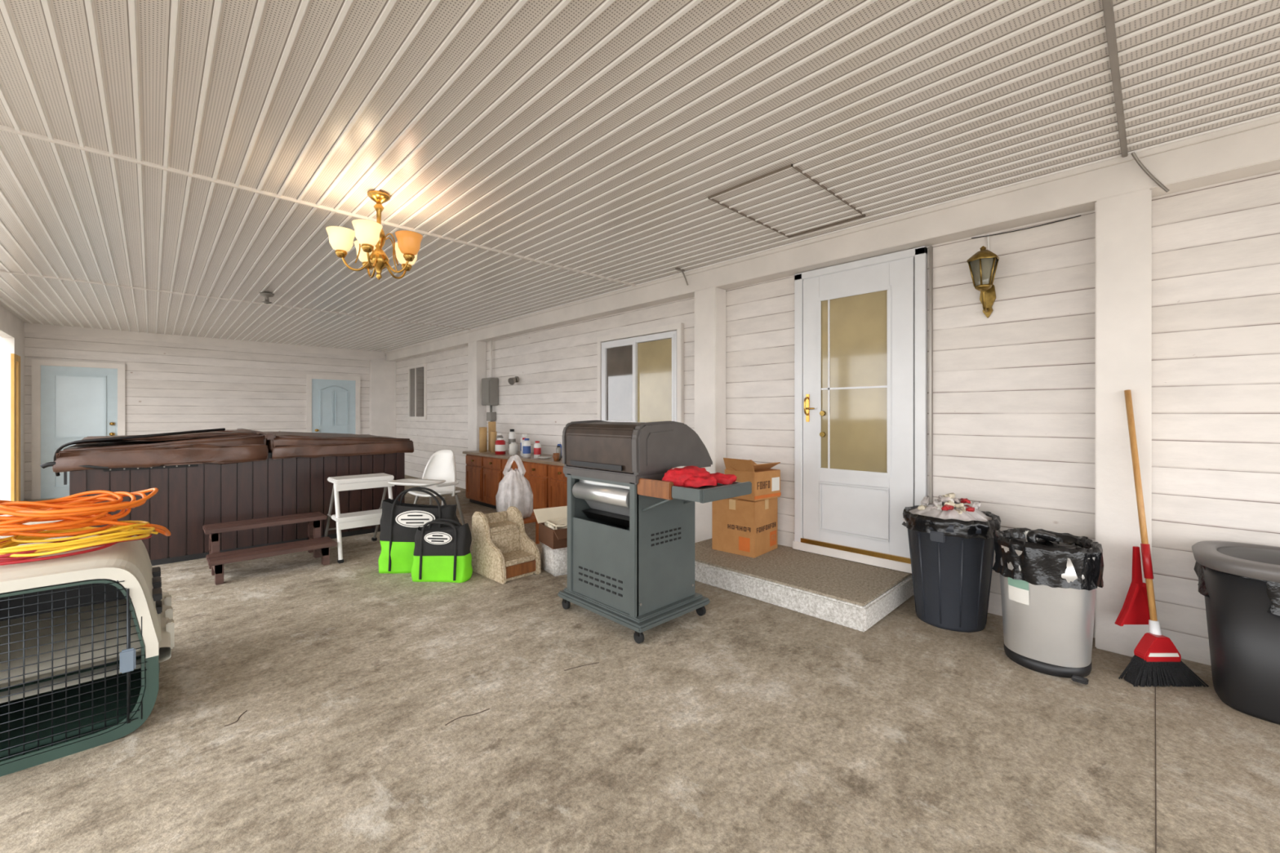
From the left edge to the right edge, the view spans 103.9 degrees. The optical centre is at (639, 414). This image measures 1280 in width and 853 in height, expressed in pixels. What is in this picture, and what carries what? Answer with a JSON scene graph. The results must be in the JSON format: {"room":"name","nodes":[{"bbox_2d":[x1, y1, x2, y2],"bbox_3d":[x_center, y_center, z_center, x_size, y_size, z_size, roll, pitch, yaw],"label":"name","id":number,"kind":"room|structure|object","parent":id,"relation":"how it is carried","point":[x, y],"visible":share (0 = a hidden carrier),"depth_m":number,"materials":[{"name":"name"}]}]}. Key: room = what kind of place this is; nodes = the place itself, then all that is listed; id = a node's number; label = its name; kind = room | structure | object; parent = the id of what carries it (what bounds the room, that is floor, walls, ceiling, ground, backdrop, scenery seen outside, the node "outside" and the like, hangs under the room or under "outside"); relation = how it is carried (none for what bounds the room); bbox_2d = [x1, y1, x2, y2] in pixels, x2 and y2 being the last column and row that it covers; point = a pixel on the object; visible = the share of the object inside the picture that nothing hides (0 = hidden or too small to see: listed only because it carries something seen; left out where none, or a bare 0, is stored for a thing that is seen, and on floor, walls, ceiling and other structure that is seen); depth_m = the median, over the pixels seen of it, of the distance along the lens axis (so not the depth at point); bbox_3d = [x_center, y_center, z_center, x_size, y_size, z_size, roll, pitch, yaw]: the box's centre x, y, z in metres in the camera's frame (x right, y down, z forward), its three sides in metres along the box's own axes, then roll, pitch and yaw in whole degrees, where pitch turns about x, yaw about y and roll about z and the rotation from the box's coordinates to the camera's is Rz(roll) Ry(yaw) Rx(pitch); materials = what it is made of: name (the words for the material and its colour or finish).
{"room":"covered patio","nodes":[
{"label":"covered patio","id":0,"kind":"room"},
{"bbox_2d":[0,337,24,501],"bbox_3d":[-9.030,0.110,7.222,0.150,2.380,1.050,0,0,-44],"label":"wall","id":1,"kind":"structure","parent":0,"point":[11,348],"depth_m":7.02,"materials":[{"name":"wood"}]},
{"bbox_2d":[0,305,24,343],"bbox_3d":[-3.823,-1.240,1.859,0.120,0.320,16.000,0,0,-44],"label":"header","id":2,"kind":"object","parent":1,"relation":"attached to","point":[11,326],"visible":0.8,"depth_m":6.89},
{"bbox_2d":[10,360,16,501],"bbox_3d":[-8.663,0.275,6.931,0.030,2.050,0.120,0,0,-44],"label":"door frame","id":3,"kind":"structure","parent":1,"relation":"attached to","point":[13,363],"depth_m":6.89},
{"bbox_2d":[16,361,20,501],"bbox_3d":[-8.890,0.275,7.164,0.030,2.050,0.170,0,0,-44],"label":"door frame","id":4,"kind":"structure","parent":1,"relation":"attached to","point":[18,364],"depth_m":7.11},
{"bbox_2d":[24,332,386,500],"bbox_3d":[-7.513,-0.050,9.519,5.330,2.700,0.120,0,0,-44],"label":"wall","id":5,"kind":"structure","parent":0,"point":[171,387],"depth_m":9.04,"materials":[{"name":"paint"}]},
{"bbox_2d":[31,359,125,499],"bbox_3d":[-8.943,0.225,8.013,1.000,2.150,0.040,0,0,-44],"label":"door frame","id":6,"kind":"structure","parent":5,"relation":"attached to","point":[36,363],"depth_m":7.71,"materials":[{"name":"wood"}]},
{"bbox_2d":[40,365,117,498],"bbox_3d":[-8.947,0.270,8.018,0.820,2.060,0.023,0,0,-44],"label":"slab","id":7,"kind":"object","parent":5,"relation":"attached to","point":[47,442],"visible":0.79,"depth_m":7.81,"materials":[{"name":"blue paint"}]},
{"bbox_2d":[53,375,55,437],"bbox_3d":[-9.129,-0.130,7.814,0.025,0.960,0.025,0,0,-44],"label":"bead","id":8,"kind":"object","parent":7,"relation":"attached to","point":[54,376],"visible":1,"depth_m":7.81,"materials":[{"name":"blue paint"}]},
{"bbox_2d":[55,447,69,486],"bbox_3d":[-8.938,0.820,8.009,0.520,0.600,0.012,0,0,-44],"label":"panel","id":9,"kind":"object","parent":7,"relation":"attached to","point":[59,479],"visible":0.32,"depth_m":7.87,"materials":[{"name":"blue paint"}]},
{"bbox_2d":[55,375,104,436],"bbox_3d":[-8.938,-0.130,8.009,0.520,0.960,0.012,0,0,-44],"label":"window","id":10,"kind":"structure","parent":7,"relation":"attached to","point":[79,400],"depth_m":7.99,"materials":[{"name":"glass"}]},
{"bbox_2d":[104,377,106,435],"bbox_3d":[-8.739,-0.130,8.194,0.025,0.960,0.025,0,0,-44],"label":"bead","id":11,"kind":"object","parent":7,"relation":"attached to","point":[104,377],"visible":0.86,"depth_m":8.19,"materials":[{"name":"blue paint"}]},
{"bbox_2d":[24,322,384,358],"bbox_3d":[-7.535,-1.330,9.399,5.130,0.140,0.020,0,0,-44],"label":"trim","id":12,"kind":"structure","parent":5,"relation":"attached to","point":[28,327],"depth_m":8.91,"materials":[{"name":"wood"}]},
{"bbox_2d":[306,373,359,434],"bbox_3d":[-6.401,0.240,10.491,0.980,2.120,0.040,0,0,-44],"label":"door frame","id":13,"kind":"structure","parent":5,"relation":"attached to","point":[308,377],"depth_m":10.38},
{"bbox_2d":[311,378,355,434],"bbox_3d":[-6.405,0.285,10.496,0.800,2.030,0.023,0,0,-44],"label":"slab","id":14,"kind":"object","parent":5,"relation":"attached to","point":[317,384],"visible":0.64,"depth_m":10.47,"materials":[{"name":"blue paint"}]},
{"bbox_2d":[320,391,332,424],"bbox_3d":[-6.495,-0.140,10.391,0.200,0.680,0.012,0,0,-44],"label":"panel","id":15,"kind":"object","parent":14,"relation":"attached to","point":[326,397],"visible":1,"depth_m":10.38,"materials":[{"name":"blue paint"}]},
{"bbox_2d":[336,391,346,424],"bbox_3d":[-6.298,-0.140,10.583,0.200,0.680,0.012,0,0,-44],"label":"panel","id":16,"kind":"object","parent":14,"relation":"attached to","point":[341,397],"visible":1,"depth_m":10.58,"materials":[{"name":"blue paint"}]},
{"bbox_2d":[369,360,395,437],"bbox_3d":[-5.696,0.055,11.108,0.510,2.490,0.140,0,0,-44],"label":"trim","id":17,"kind":"structure","parent":5,"relation":"attached to","point":[382,373],"depth_m":11.05,"materials":[{"name":"paint"}]},
{"bbox_2d":[0,0,1279,352],"bbox_3d":[-1.876,-1.395,3.827,5.457,0.011,16.100,0,0,-44],"label":"ceiling","id":18,"kind":"structure","parent":0,"point":[591,136],"depth_m":2.45,"materials":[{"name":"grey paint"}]},
{"bbox_2d":[0,270,470,329],"bbox_3d":[-4.600,-1.393,6.409,5.160,0.021,0.024,0,0,-44],"label":"trim","id":19,"kind":"structure","parent":18,"relation":"attached to","point":[1,271],"depth_m":5.86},
{"bbox_2d":[259,292,274,303],"bbox_3d":[-4.276,-1.328,5.747,0.140,0.120,0.140,0,0,-44],"label":"sprinkler","id":20,"kind":"object","parent":18,"relation":"attached to","point":[266,295],"depth_m":5.72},
{"bbox_2d":[0,124,636,286],"bbox_3d":[-1.877,-1.393,3.616,5.160,0.021,0.024,0,0,-44],"label":"trim","id":21,"kind":"structure","parent":18,"relation":"attached to","point":[2,127],"depth_m":3.10,"materials":[{"name":"wood"}]},
{"bbox_2d":[325,190,422,279],"bbox_3d":[-1.667,-1.119,3.159,0.530,0.538,0.550,0,0,-28],"label":"chandelier","id":22,"kind":"object","parent":18,"relation":"hanging from","point":[370,235],"visible":1,"depth_m":3.10,"materials":[{"name":"gold metal"}]},
{"bbox_2d":[707,164,865,237],"bbox_3d":[1.008,-1.395,3.364,1.020,0.018,0.590,0,0,-44],"label":"attic hatch","id":23,"kind":"object","parent":18,"relation":"attached to","point":[790,165],"visible":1,"depth_m":3.24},
{"bbox_2d":[1102,0,1128,157],"bbox_3d":[0.768,-1.393,0.902,5.160,0.021,0.024,0,0,-44],"label":"trim","id":24,"kind":"structure","parent":18,"relation":"attached to","point":[1108,6],"depth_m":2.01,"materials":[{"name":"metal"}]},
{"bbox_2d":[0,475,1279,852],"bbox_3d":[-1.885,1.349,3.818,5.430,0.103,16.100,0,0,-44],"label":"floor","id":25,"kind":"structure","parent":0,"point":[747,724],"depth_m":2.00,"materials":[{"name":"concrete"}]},
{"bbox_2d":[0,520,174,777],"bbox_3d":[-2.563,0.898,2.202,0.747,0.804,1.008,0,0,-44],"label":"pet carrier","id":26,"kind":"object","parent":25,"relation":"on","point":[85,638],"depth_m":2.04,"materials":[{"name":"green plastic"}]},
{"bbox_2d":[0,488,170,537],"bbox_3d":[-2.544,0.486,2.202,0.706,0.263,0.496,0,0,-44],"label":"extension cord","id":27,"kind":"object","parent":26,"relation":"on","point":[75,512],"visible":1,"depth_m":2.15,"materials":[{"name":"plastic"}]},
{"bbox_2d":[151,566,160,577],"bbox_3d":[-2.500,0.815,2.590,0.035,0.030,0.120,0,0,-44],"label":"vent","id":28,"kind":"object","parent":26,"relation":"attached to","point":[156,571],"depth_m":2.56,"materials":[{"name":"black plastic"}]},
{"bbox_2d":[151,576,161,588],"bbox_3d":[-2.347,0.815,2.433,0.035,0.030,0.120,0,0,-44],"label":"vent","id":29,"kind":"object","parent":26,"relation":"attached to","point":[156,581],"depth_m":2.40,"materials":[{"name":"black plastic"}]},
{"bbox_2d":[152,586,162,601],"bbox_3d":[-2.193,0.815,2.275,0.035,0.030,0.120,0,0,-44],"label":"vent","id":30,"kind":"object","parent":26,"relation":"attached to","point":[157,592],"depth_m":2.24,"materials":[{"name":"black plastic"}]},
{"bbox_2d":[155,600,162,613],"bbox_3d":[-2.193,0.875,2.275,0.035,0.030,0.120,0,0,-44],"label":"vent","id":31,"kind":"object","parent":26,"relation":"attached to","point":[158,603],"depth_m":2.25,"materials":[{"name":"black plastic"}]},
{"bbox_2d":[40,427,413,565],"bbox_3d":[-4.409,0.714,5.630,2.777,1.172,2.410,0,0,-44],"label":"hot tub","id":32,"kind":"object","parent":25,"relation":"on","point":[205,477],"visible":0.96,"depth_m":4.64,"materials":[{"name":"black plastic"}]},
{"bbox_2d":[202,511,337,585],"bbox_3d":[-3.165,1.115,4.299,0.850,0.370,0.635,0,0,-44],"label":"steps","id":33,"kind":"structure","parent":25,"relation":"on","point":[320,546],"depth_m":4.22,"materials":[{"name":"brown wood"}]},
{"bbox_2d":[324,472,394,564],"bbox_3d":[-2.686,0.940,4.790,0.500,0.720,0.690,0,0,-44],"label":"step stool","id":34,"kind":"object","parent":25,"relation":"on","point":[340,482],"visible":0.77,"depth_m":4.57,"materials":[{"name":"white plastic"}]},
{"bbox_2d":[377,486,459,573],"bbox_3d":[-1.856,0.957,4.224,0.639,0.685,0.248,0,0,-2],"label":"tote bag","id":35,"kind":"object","parent":25,"relation":"on","point":[400,522],"visible":0.75,"depth_m":4.13,"materials":[{"name":"fabric"}]},
{"bbox_2d":[387,449,465,524],"bbox_3d":[-1.998,0.821,4.774,0.485,0.945,0.627,0,0,18],"label":"high chair","id":36,"kind":"object","parent":25,"relation":"on","point":[439,475],"visible":0.84,"depth_m":4.93,"materials":[{"name":"white plastic"}]},
{"bbox_2d":[387,478,445,486],"bbox_3d":[-2.050,0.628,4.612,0.485,0.036,0.287,0,0,18],"label":"tray","id":37,"kind":"object","parent":36,"relation":"on","point":[407,482],"depth_m":4.65,"materials":[{"name":"white plastic"}]},
{"bbox_2d":[411,518,472,582],"bbox_3d":[-1.563,1.066,3.966,0.449,0.468,0.188,0,0,6],"label":"tote bag","id":38,"kind":"object","parent":25,"relation":"on","point":[442,554],"visible":1,"depth_m":3.90,"materials":[{"name":"fabric"}]},
{"bbox_2d":[471,506,541,584],"bbox_3d":[-1.100,1.048,4.122,0.480,0.504,0.360,0,0,44],"label":"stairs","id":39,"kind":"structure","parent":25,"relation":"on","point":[502,551],"depth_m":4.07,"materials":[{"name":"beige carpet"}]},
{"bbox_2d":[462,449,567,515],"bbox_3d":[-1.460,0.922,6.677,0.610,0.755,2.760,0,0,-44],"label":"base cabinet","id":40,"kind":"object","parent":25,"relation":"on","point":[546,477],"visible":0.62,"depth_m":6.50,"materials":[{"name":"orange wood"}]},
{"bbox_2d":[479,426,487,452],"bbox_3d":[-2.310,0.364,7.384,0.109,0.362,0.109,0,0,-44],"label":"paper roll","id":41,"kind":"object","parent":40,"relation":"on","point":[482,430],"visible":1,"depth_m":7.33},
{"bbox_2d":[488,421,495,451],"bbox_3d":[-2.230,0.324,7.560,0.109,0.442,0.109,0,0,-44],"label":"paper roll","id":42,"kind":"object","parent":40,"relation":"on","point":[491,424],"visible":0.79,"depth_m":7.51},
{"bbox_2d":[490,431,497,452],"bbox_3d":[-2.128,0.394,7.283,0.089,0.302,0.089,0,0,-44],"label":"paper roll","id":43,"kind":"object","parent":40,"relation":"on","point":[493,434],"visible":0.91,"depth_m":7.24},
{"bbox_2d":[494,438,505,454],"bbox_3d":[-1.927,0.435,6.919,0.141,0.220,0.141,0,0,-44],"label":"jar","id":44,"kind":"object","parent":40,"relation":"on","point":[500,446],"visible":1,"depth_m":6.87,"materials":[{"name":"red plastic"}]},
{"bbox_2d":[508,429,515,453],"bbox_3d":[-1.812,0.375,7.102,0.101,0.340,0.101,0,0,-44],"label":"bottle","id":45,"kind":"object","parent":40,"relation":"on","point":[512,435],"visible":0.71,"depth_m":7.07,"materials":[{"name":"white plastic"}]},
{"bbox_2d":[509,441,518,454],"bbox_3d":[-1.730,0.460,6.860,0.120,0.170,0.120,0,0,-44],"label":"tin","id":46,"kind":"object","parent":40,"relation":"on","point":[513,446],"visible":0.99,"depth_m":6.82,"materials":[{"name":"metal"}]},
{"bbox_2d":[522,438,530,457],"bbox_3d":[-1.453,0.425,6.433,0.101,0.240,0.101,0,0,-44],"label":"glue bottle","id":47,"kind":"object","parent":40,"relation":"on","point":[526,443],"visible":1,"depth_m":6.39,"materials":[{"name":"white plastic"}]},
{"bbox_2d":[533,440,541,457],"bbox_3d":[-1.298,0.440,6.346,0.091,0.210,0.091,0,0,-44],"label":"glue bottle","id":48,"kind":"object","parent":40,"relation":"on","point":[537,446],"visible":0.95,"depth_m":6.31,"materials":[{"name":"white plastic"}]},
{"bbox_2d":[523,515,539,544],"bbox_3d":[-1.265,1.170,5.051,0.400,0.260,0.400,0,0,-44],"label":"wooden stand","id":49,"kind":"object","parent":25,"relation":"on","point":[532,518],"visible":0.18,"depth_m":5.03,"materials":[{"name":"orange wood"}]},
{"bbox_2d":[495,454,533,518],"bbox_3d":[-1.265,0.722,5.061,0.355,0.630,0.387,0,0,-26],"label":"plastic shopping bag","id":50,"kind":"object","parent":49,"relation":"on","point":[514,489],"visible":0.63,"depth_m":4.96,"materials":[{"name":"plastic"}]},
{"bbox_2d":[540,542,567,576],"bbox_3d":[-0.625,1.190,4.221,0.350,0.226,0.286,0,0,-34],"label":"foam block","id":51,"kind":"object","parent":25,"relation":"on","point":[554,562],"visible":0.4,"depth_m":4.06,"materials":[{"name":"plastic"}]},
{"bbox_2d":[533,506,567,549],"bbox_3d":[-0.609,0.945,4.224,0.400,0.247,0.551,0,0,-32],"label":"carton","id":52,"kind":"object","parent":51,"relation":"on","point":[552,522],"visible":0.46,"depth_m":4.15,"materials":[{"name":"cardboard"}]},
{"bbox_2d":[557,420,751,644],"bbox_3d":[0.117,0.669,3.221,0.764,1.261,1.230,0,0,-44],"label":"barbecue grill","id":53,"kind":"object","parent":25,"relation":"on","point":[631,531],"visible":0.96,"depth_m":3.06,"materials":[{"name":"grey metal"}]},
{"bbox_2d":[557,590,710,633],"bbox_3d":[-0.050,1.205,3.303,0.640,0.040,0.800,0,0,-44],"label":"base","id":54,"kind":"object","parent":53,"relation":"on","point":[642,623],"depth_m":3.04,"materials":[{"name":"grey metal"}]},
{"bbox_2d":[637,478,673,499],"bbox_3d":[0.084,0.412,2.805,0.035,0.095,0.260,0,0,-44],"label":"shelf","id":55,"kind":"object","parent":53,"relation":"attached to","point":[646,486],"depth_m":2.78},
{"bbox_2d":[662,465,737,487],"bbox_3d":[0.323,0.350,2.881,0.376,0.105,0.331,0,0,-44],"label":"oven mitt","id":56,"kind":"object","parent":53,"relation":"on","point":[691,476],"visible":0.99,"depth_m":2.81,"materials":[{"name":"red fabric"}]},
{"bbox_2d":[694,538,914,631],"bbox_3d":[1.085,1.218,3.879,0.890,0.165,1.640,0,0,-44],"label":"step","id":57,"kind":"structure","parent":25,"relation":"on","point":[855,595],"depth_m":3.49,"materials":[{"name":"concrete"}]},
{"bbox_2d":[711,497,777,558],"bbox_3d":[0.889,0.914,4.244,0.404,0.442,0.405,0,0,42],"label":"cardboard box","id":58,"kind":"object","parent":57,"relation":"on","point":[744,527],"visible":0.99,"depth_m":4.09,"materials":[{"name":"cardboard"}]},
{"bbox_2d":[723,457,781,501],"bbox_3d":[0.936,0.526,4.208,0.365,0.328,0.323,0,0,-38],"label":"cardboard box","id":59,"kind":"object","parent":58,"relation":"on","point":[765,480],"visible":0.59,"depth_m":4.09,"materials":[{"name":"cardboard"}]},
{"bbox_2d":[902,493,1000,632],"bbox_3d":[1.963,0.899,3.179,0.534,0.801,0.530,0,0,-44],"label":"trash can","id":60,"kind":"object","parent":25,"relation":"on","point":[951,541],"visible":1,"depth_m":3.01,"materials":[{"name":"plastic"}]},
{"bbox_2d":[991,528,1103,684],"bbox_3d":[2.148,0.953,2.652,0.455,0.695,0.453,0,0,-44],"label":"steel trash can","id":61,"kind":"object","parent":25,"relation":"on","point":[1050,580],"visible":1,"depth_m":2.50,"materials":[{"name":"silver metal"}]},
{"bbox_2d":[1155,686,1156,852],"bbox_3d":[1.768,1.299,1.718,2.930,0.001,0.003,0,0,-44],"label":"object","id":62,"kind":"structure","parent":25,"relation":"in","point":[1155,686],"depth_m":1.71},
{"bbox_2d":[1118,390,1208,687],"bbox_3d":[2.532,0.583,2.540,0.364,1.431,0.302,0,0,0],"label":"broom","id":63,"kind":"object","parent":25,"relation":"on","point":[1156,661],"visible":1,"depth_m":2.44,"materials":[{"name":"brown wood"}]},
{"bbox_2d":[1114,546,1150,626],"bbox_3d":[2.543,0.880,2.574,0.184,0.400,0.035,0,0,0],"label":"dustpan","id":64,"kind":"object","parent":63,"relation":"attached to","point":[1135,610],"visible":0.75,"depth_m":2.58,"materials":[{"name":"red plastic"}]},
{"bbox_2d":[1148,619,1161,635],"bbox_3d":[2.547,1.076,2.473,0.060,0.116,0.053,0,0,-44],"label":"socket","id":65,"kind":"object","parent":63,"relation":"attached to","point":[1154,628],"depth_m":2.47,"materials":[{"name":"white plastic"}]},
{"bbox_2d":[1191,541,1279,724],"bbox_3d":[2.871,0.960,2.212,0.586,0.680,0.586,0,0,-44],"label":"trash can","id":66,"kind":"object","parent":25,"relation":"on","point":[1239,583],"visible":1,"depth_m":2.17,"materials":[{"name":"black plastic"}]},
{"bbox_2d":[395,169,1279,665],"bbox_3d":[0.023,-0.050,5.692,0.120,2.700,16.120,0,0,-44],"label":"wall","id":67,"kind":"structure","parent":0,"point":[1014,388],"depth_m":3.04,"materials":[{"name":"paint"}]},
{"bbox_2d":[408,363,426,416],"bbox_3d":[-4.572,-0.485,10.291,0.040,1.070,0.920,0,0,-44],"label":"window","id":68,"kind":"structure","parent":67,"relation":"in","point":[424,364],"depth_m":10.31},
{"bbox_2d":[408,366,426,419],"bbox_3d":[-4.572,-0.430,10.291,0.040,1.060,0.920,0,0,-44],"label":"window frame","id":69,"kind":"structure","parent":67,"relation":"attached to","point":[424,367],"depth_m":9.98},
{"bbox_2d":[467,341,486,451],"bbox_3d":[-2.684,0.055,8.262,0.170,2.490,0.320,0,0,-44],"label":"trim","id":70,"kind":"structure","parent":67,"relation":"attached to","point":[477,350],"depth_m":8.16,"materials":[{"name":"wood"}]},
{"bbox_2d":[481,340,498,421],"bbox_3d":[-2.388,-0.340,7.964,0.150,1.680,0.300,0,0,-44],"label":"electrical panel","id":71,"kind":"object","parent":67,"relation":"attached to","point":[490,386],"visible":0.86,"depth_m":7.91,"materials":[{"name":"grey paint"}]},
{"bbox_2d":[597,342,602,420],"bbox_3d":[-0.485,-0.360,6.091,0.050,1.040,0.060,0,0,-44],"label":"window frame","id":72,"kind":"structure","parent":67,"relation":"attached to","point":[599,344],"depth_m":6.06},
{"bbox_2d":[597,323,684,422],"bbox_3d":[-0.036,-0.410,5.628,0.055,1.060,1.350,0,0,-44],"label":"window","id":73,"kind":"structure","parent":67,"relation":"in","point":[630,341],"depth_m":5.61,"materials":[{"name":"glass"}]},
{"bbox_2d":[671,337,674,421],"bbox_3d":[0.352,-0.360,5.228,0.033,0.890,0.035,0,0,-44],"label":"window frame","id":74,"kind":"object","parent":73,"relation":"attached to","point":[673,338],"visible":0.6,"depth_m":5.21,"materials":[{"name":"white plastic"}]},
{"bbox_2d":[674,334,676,422],"bbox_3d":[0.376,-0.360,5.212,0.035,0.940,0.040,0,0,-44],"label":"frame","id":75,"kind":"object","parent":67,"relation":"attached to","point":[675,335],"visible":0.45,"depth_m":5.20,"materials":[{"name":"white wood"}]},
{"bbox_2d":[676,328,684,423],"bbox_3d":[0.416,-0.360,5.168,0.050,1.040,0.060,0,0,-44],"label":"window frame","id":76,"kind":"structure","parent":67,"relation":"attached to","point":[680,332],"depth_m":5.15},
{"bbox_2d":[693,287,725,542],"bbox_3d":[0.673,0.055,4.818,0.170,2.490,0.260,0,0,-44],"label":"column","id":77,"kind":"structure","parent":67,"relation":"attached to","point":[709,304],"depth_m":4.74,"materials":[{"name":"wood"}]},
{"bbox_2d":[794,273,803,542],"bbox_3d":[1.343,-0.040,4.221,0.045,2.280,0.070,0,0,-44],"label":"door frame","id":78,"kind":"structure","parent":67,"relation":"attached to","point":[798,283],"depth_m":4.20,"materials":[{"name":"white paint"}]},
{"bbox_2d":[385,114,1279,353],"bbox_3d":[-0.107,-1.380,5.482,0.020,0.040,16.000,0,0,-44],"label":"trim","id":79,"kind":"structure","parent":67,"relation":"attached to","point":[1274,119],"depth_m":3.23,"materials":[{"name":"wood"}]},
{"bbox_2d":[386,122,1279,361],"bbox_3d":[-0.039,-1.295,5.548,0.170,0.210,16.000,0,0,-44],"label":"beam","id":80,"kind":"structure","parent":67,"relation":"attached to","point":[1256,151],"depth_m":3.26,"materials":[{"name":"wood"}]},
{"bbox_2d":[792,540,911,573],"bbox_3d":[1.658,1.097,3.886,0.060,0.065,1.010,0,0,-44],"label":"sill","id":81,"kind":"structure","parent":67,"relation":"attached to","point":[877,562],"depth_m":3.85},
{"bbox_2d":[800,537,911,564],"bbox_3d":[1.662,1.048,3.889,0.050,0.035,0.870,0,0,-44],"label":"threshold","id":82,"kind":"object","parent":81,"relation":"on","point":[868,553],"visible":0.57,"depth_m":3.85,"materials":[{"name":"gold metal"}]},
{"bbox_2d":[803,256,914,558],"bbox_3d":[1.670,-0.050,3.894,0.028,2.160,0.845,0,0,-44],"label":"slab","id":83,"kind":"object","parent":67,"relation":"attached to","point":[913,256],"visible":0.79,"depth_m":3.62,"materials":[{"name":"white paint"}]},
{"bbox_2d":[803,276,819,540],"bbox_3d":[1.390,-0.050,4.110,0.071,2.140,0.145,0,0,-44],"label":"stile","id":84,"kind":"object","parent":83,"relation":"attached to","point":[811,286],"depth_m":4.13,"materials":[{"name":"white paint"}]},
{"bbox_2d":[805,394,809,422],"bbox_3d":[1.387,-0.055,4.145,0.008,0.230,0.030,0,0,-44],"label":"plate","id":85,"kind":"object","parent":84,"relation":"attached to","point":[807,402],"depth_m":4.14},
{"bbox_2d":[817,301,821,467],"bbox_3d":[1.455,-0.245,4.072,0.012,1.350,0.030,0,0,-44],"label":"bead","id":86,"kind":"object","parent":84,"relation":"attached to","point":[819,303],"visible":1,"depth_m":4.07,"materials":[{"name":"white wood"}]},
{"bbox_2d":[820,289,887,472],"bbox_3d":[1.654,-0.245,3.889,0.006,1.370,0.540,0,0,-44],"label":"glass","id":87,"kind":"object","parent":83,"relation":"attached to","point":[859,322],"visible":1,"depth_m":3.86,"materials":[{"name":"beige glass"}]},
{"bbox_2d":[827,299,830,468],"bbox_3d":[1.517,-0.245,4.022,0.012,1.350,0.013,0,0,-44],"label":"bar","id":88,"kind":"object","parent":87,"relation":"attached to","point":[828,301],"depth_m":4.02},
{"bbox_2d":[821,385,887,390],"bbox_3d":[1.651,-0.207,3.885,0.012,0.015,0.510,0,0,-44],"label":"mullion","id":89,"kind":"object","parent":87,"relation":"attached to","point":[883,386],"visible":1,"depth_m":3.87,"materials":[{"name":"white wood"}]},
{"bbox_2d":[817,284,891,490],"bbox_3d":[1.643,-0.195,3.878,0.012,1.510,0.570,0,0,-44],"label":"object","id":90,"kind":"structure","parent":83,"relation":"attached to","point":[886,287],"depth_m":3.86,"materials":[{"name":"white paint"}]},
{"bbox_2d":[819,471,889,553],"bbox_3d":[1.651,0.735,3.886,0.010,0.570,0.540,0,0,-44],"label":"panel","id":91,"kind":"object","parent":83,"relation":"attached to","point":[849,509],"visible":1,"depth_m":3.87,"materials":[{"name":"white paint"}]},
{"bbox_2d":[819,528,888,542],"bbox_3d":[1.645,0.930,3.880,0.008,0.020,0.540,0,0,-44],"label":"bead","id":92,"kind":"object","parent":91,"relation":"attached to","point":[820,529],"visible":1,"depth_m":3.86,"materials":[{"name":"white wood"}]},
{"bbox_2d":[817,467,891,477],"bbox_3d":[1.643,0.445,3.878,0.012,0.030,0.570,0,0,-44],"label":"bead","id":93,"kind":"object","parent":91,"relation":"attached to","point":[820,469],"visible":1,"depth_m":3.86,"materials":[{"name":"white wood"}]},
{"bbox_2d":[886,490,888,539],"bbox_3d":[1.826,0.740,3.694,0.008,0.360,0.020,0,0,-44],"label":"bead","id":94,"kind":"object","parent":91,"relation":"attached to","point":[887,491],"visible":1,"depth_m":3.69,"materials":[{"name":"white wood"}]},
{"bbox_2d":[819,262,889,297],"bbox_3d":[1.651,-1.030,3.886,0.010,0.180,0.540,0,0,-44],"label":"rail","id":95,"kind":"object","parent":83,"relation":"attached to","point":[876,276],"visible":1,"depth_m":3.87,"materials":[{"name":"white paint"}]},
{"bbox_2d":[889,257,913,556],"bbox_3d":[1.896,-0.050,3.635,0.010,2.140,0.160,0,0,-44],"label":"stile","id":96,"kind":"object","parent":83,"relation":"attached to","point":[901,272],"visible":0.84,"depth_m":3.63,"materials":[{"name":"white paint"}]},
{"bbox_2d":[887,288,891,473],"bbox_3d":[1.832,-0.245,3.685,0.012,1.350,0.030,0,0,-44],"label":"bead","id":97,"kind":"object","parent":96,"relation":"attached to","point":[889,291],"visible":1,"depth_m":3.68,"materials":[{"name":"white paint"}]},
{"bbox_2d":[794,245,927,279],"bbox_3d":[1.667,-1.157,3.888,0.045,0.055,1.000,0,0,-44],"label":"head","id":98,"kind":"object","parent":67,"relation":"attached to","point":[910,252],"visible":0.86,"depth_m":3.82},
{"bbox_2d":[914,245,933,506],"bbox_3d":[2.004,-0.040,3.542,0.045,2.280,0.105,0,0,-44],"label":"door frame","id":99,"kind":"structure","parent":67,"relation":"attached to","point":[920,260],"depth_m":3.53,"materials":[{"name":"white paint"}]},
{"bbox_2d":[967,234,999,318],"bbox_3d":[2.201,-0.906,3.207,0.230,0.548,0.156,0,0,-44],"label":"wall lantern","id":100,"kind":"object","parent":67,"relation":"attached to","point":[983,264],"visible":1,"depth_m":3.17,"materials":[{"name":"gold metal"}]},
{"bbox_2d":[971,215,1080,238],"bbox_3d":[2.398,-1.168,3.141,0.006,0.020,0.550,0,0,-44],"label":"cable","id":101,"kind":"object","parent":67,"relation":"attached to","point":[1077,215],"visible":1,"depth_m":3.12,"materials":[{"name":"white plastic"}]},
{"bbox_2d":[1095,188,1151,657],"bbox_3d":[2.670,0.055,2.770,0.170,2.490,0.220,0,0,-44],"label":"column","id":102,"kind":"structure","parent":67,"relation":"attached to","point":[1123,223],"depth_m":2.72,"materials":[{"name":"paint"}]},
{"bbox_2d":[1130,151,1169,192],"bbox_3d":[2.659,-1.265,2.617,0.151,0.237,0.026,0,0,25],"label":"conduit","id":103,"kind":"object","parent":67,"relation":"attached to","point":[1140,163],"visible":1,"depth_m":2.62,"materials":[{"name":"metal"}]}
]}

